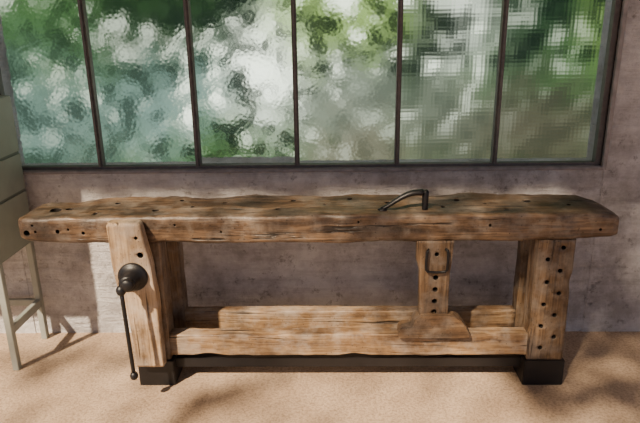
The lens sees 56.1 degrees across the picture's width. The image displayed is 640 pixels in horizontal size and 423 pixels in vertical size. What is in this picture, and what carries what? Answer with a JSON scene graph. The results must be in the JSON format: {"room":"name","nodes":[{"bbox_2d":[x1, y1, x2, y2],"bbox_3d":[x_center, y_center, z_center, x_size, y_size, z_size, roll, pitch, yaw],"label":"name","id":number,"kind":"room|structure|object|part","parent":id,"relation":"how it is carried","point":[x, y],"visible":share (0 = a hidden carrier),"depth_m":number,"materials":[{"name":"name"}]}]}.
{"room":"woodworking shop","nodes":[
{"label":"woodworking shop","id":0,"kind":"room"},
{"bbox_2d":[0,0,639,332],"bbox_3d":[0.003,-0.635,2.869,9.000,2.800,0.224,0,18,1],"label":"wall","id":1,"kind":"structure","parent":0,"point":[78,282],"depth_m":3.03,"materials":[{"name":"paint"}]},
{"bbox_2d":[0,0,97,165],"bbox_3d":[-1.297,-0.898,2.727,0.422,1.419,0.001,0,18,1],"label":"glass pane","id":2,"kind":"object","parent":1,"relation":"attached to","point":[43,73],"visible":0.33,"depth_m":2.82,"materials":[{"name":"clear glass"}]},
{"bbox_2d":[77,0,104,166],"bbox_3d":[-1.075,-0.897,2.715,0.022,1.419,0.056,0,18,1],"label":"mullion","id":3,"kind":"object","parent":1,"relation":"attached to","point":[81,7],"visible":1,"depth_m":2.79,"materials":[{"name":"metal"}]},
{"bbox_2d":[84,0,195,165],"bbox_3d":[-0.837,-0.901,2.717,0.453,1.419,0.001,0,18,1],"label":"glass pane","id":4,"kind":"object","parent":1,"relation":"attached to","point":[138,49],"visible":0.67,"depth_m":2.81,"materials":[{"name":"clear glass"}]},
{"bbox_2d":[183,0,200,166],"bbox_3d":[-0.600,-0.900,2.705,0.022,1.419,0.056,0,18,1],"label":"mullion","id":5,"kind":"object","parent":1,"relation":"attached to","point":[185,2],"visible":1,"depth_m":2.78,"materials":[{"name":"metal"}]},
{"bbox_2d":[189,0,294,164],"bbox_3d":[-0.359,-0.905,2.707,0.459,1.419,0.001,0,18,1],"label":"glass pane","id":6,"kind":"object","parent":1,"relation":"attached to","point":[242,49],"visible":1,"depth_m":2.80,"materials":[{"name":"clear glass"}]},
{"bbox_2d":[291,0,299,165],"bbox_3d":[-0.119,-0.904,2.694,0.022,1.419,0.056,0,18,1],"label":"mullion","id":7,"kind":"object","parent":1,"relation":"attached to","point":[293,2],"visible":1,"depth_m":2.77,"materials":[{"name":"metal"}]},
{"bbox_2d":[0,0,621,169],"bbox_3d":[-0.101,-0.914,2.703,2.865,1.465,0.043,0,18,1],"label":"frame","id":8,"kind":"object","parent":1,"relation":"attached to","point":[617,3],"visible":0.64,"depth_m":2.89,"materials":[{"name":"metal"}]},
{"bbox_2d":[23,165,601,174],"bbox_3d":[-0.089,-0.203,2.902,2.890,0.016,0.048,0,18,1],"label":"sill","id":9,"kind":"structure","parent":1,"relation":"attached to","point":[556,167],"depth_m":2.88,"materials":[{"name":"paint"}]},
{"bbox_2d":[296,0,397,163],"bbox_3d":[0.121,-0.908,2.697,0.458,1.419,0.001,0,18,1],"label":"glass pane","id":10,"kind":"object","parent":1,"relation":"attached to","point":[347,49],"visible":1,"depth_m":2.79,"materials":[{"name":"clear glass"}]},
{"bbox_2d":[394,0,403,164],"bbox_3d":[0.361,-0.907,2.684,0.022,1.419,0.056,0,18,1],"label":"mullion","id":11,"kind":"object","parent":1,"relation":"attached to","point":[400,2],"visible":1,"depth_m":2.76,"materials":[{"name":"metal"}]},
{"bbox_2d":[399,0,502,162],"bbox_3d":[0.594,-0.911,2.687,0.444,1.419,0.001,0,18,1],"label":"glass pane","id":12,"kind":"object","parent":1,"relation":"attached to","point":[450,48],"visible":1,"depth_m":2.78,"materials":[{"name":"clear glass"}]},
{"bbox_2d":[491,0,508,163],"bbox_3d":[0.827,-0.911,2.674,0.022,1.419,0.056,0,18,1],"label":"mullion","id":13,"kind":"object","parent":1,"relation":"attached to","point":[505,8],"visible":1,"depth_m":2.75,"materials":[{"name":"metal"}]},
{"bbox_2d":[497,0,613,161],"bbox_3d":[1.072,-0.915,2.676,0.469,1.419,0.001,0,18,1],"label":"glass pane","id":14,"kind":"object","parent":1,"relation":"attached to","point":[556,51],"visible":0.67,"depth_m":2.77,"materials":[{"name":"clear glass"}]},
{"bbox_2d":[600,0,628,169],"bbox_3d":[1.340,-0.914,2.661,0.018,1.479,0.080,0,18,1],"label":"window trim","id":15,"kind":"structure","parent":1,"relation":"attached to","point":[624,10],"depth_m":2.73,"materials":[{"name":"paint"}]},
{"bbox_2d":[0,331,639,422],"bbox_3d":[-0.032,1.520,0.574,9.000,0.100,5.472,0,18,1],"label":"floor","id":16,"kind":"structure","parent":0,"point":[62,377],"depth_m":2.67,"materials":[{"name":"sand"}]},
{"bbox_2d":[0,95,48,369],"bbox_3d":[-1.737,0.117,2.803,0.615,1.255,0.370,0,18,1],"label":"cabinet","id":17,"kind":"object","parent":16,"relation":"on","point":[14,205],"visible":0.91,"depth_m":2.80,"materials":[{"name":"paint"}]},
{"bbox_3d":[-1.447,0.492,2.781,0.030,0.545,0.030,0,18,1],"label":"leg","id":18,"kind":"part","parent":17,"relation":"part of","materials":[{"name":"paint"}]},
{"bbox_3d":[-1.728,0.467,3.086,0.555,0.035,0.020,0,18,1],"label":"rail","id":19,"kind":"part","parent":17,"relation":"part of","materials":[{"name":"paint"}]},
{"bbox_3d":[-1.443,0.511,2.939,0.024,0.043,0.280,0,18,1],"label":"rail","id":20,"kind":"part","parent":17,"relation":"part of","materials":[{"name":"paint"}]},
{"bbox_3d":[-1.441,0.402,3.062,0.030,0.545,0.030,0,18,1],"label":"leg","id":21,"kind":"part","parent":17,"relation":"part of","materials":[{"name":"paint"}]},
{"bbox_2d":[18,193,618,384],"bbox_3d":[-0.014,0.375,2.649,2.508,0.811,0.496,0,18,1],"label":"workbench","id":22,"kind":"object","parent":16,"relation":"on","point":[145,236],"visible":1,"depth_m":2.59,"materials":[{"name":"brown wood"}]},
{"bbox_3d":[-0.798,0.317,2.406,0.040,0.046,0.040,0,18,1],"label":"handle knob","id":23,"kind":"part","parent":22,"relation":"part of","materials":[{"name":"black metal"}]},
{"bbox_3d":[-0.790,0.504,2.466,0.027,0.393,0.017,0,18,1],"label":"vise handle","id":24,"kind":"part","parent":22,"relation":"part of","materials":[{"name":"black metal"}]},
{"bbox_3d":[-0.783,0.691,2.526,0.034,0.039,0.034,0,18,1],"label":"handle knob","id":25,"kind":"part","parent":22,"relation":"part of","materials":[{"name":"black metal"}]},
{"bbox_3d":[-0.739,0.384,2.654,0.141,0.571,0.104,0,18,1],"label":"leg","id":26,"kind":"part","parent":22,"relation":"part of","materials":[{"name":"brown wood"}]},
{"bbox_3d":[-0.715,0.321,2.848,0.141,0.571,0.084,0,18,1],"label":"leg","id":27,"kind":"part","parent":22,"relation":"part of","materials":[{"name":"brown wood"}]},
{"bbox_3d":[0.127,0.676,2.741,1.565,0.046,0.050,0,18,1],"label":"steel rail","id":28,"kind":"part","parent":22,"relation":"part of","materials":[{"name":"black metal"}]},
{"bbox_2d":[378,189,428,210],"bbox_3d":[0.348,-0.028,2.511,0.213,0.133,0.040,-2,18,-2],"label":"holdfast","id":29,"kind":"object","parent":22,"relation":"on","point":[416,192],"visible":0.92,"depth_m":2.49,"materials":[{"name":"black metal"}]},
{"bbox_3d":[0.992,0.309,2.812,0.140,0.571,0.084,0,18,1],"label":"leg","id":30,"kind":"part","parent":22,"relation":"part of","materials":[{"name":"brown wood"}]},
{"bbox_3d":[0.988,0.372,2.615,0.161,0.571,0.108,0,18,1],"label":"leg","id":31,"kind":"part","parent":22,"relation":"part of","materials":[{"name":"brown wood"}]}
]}

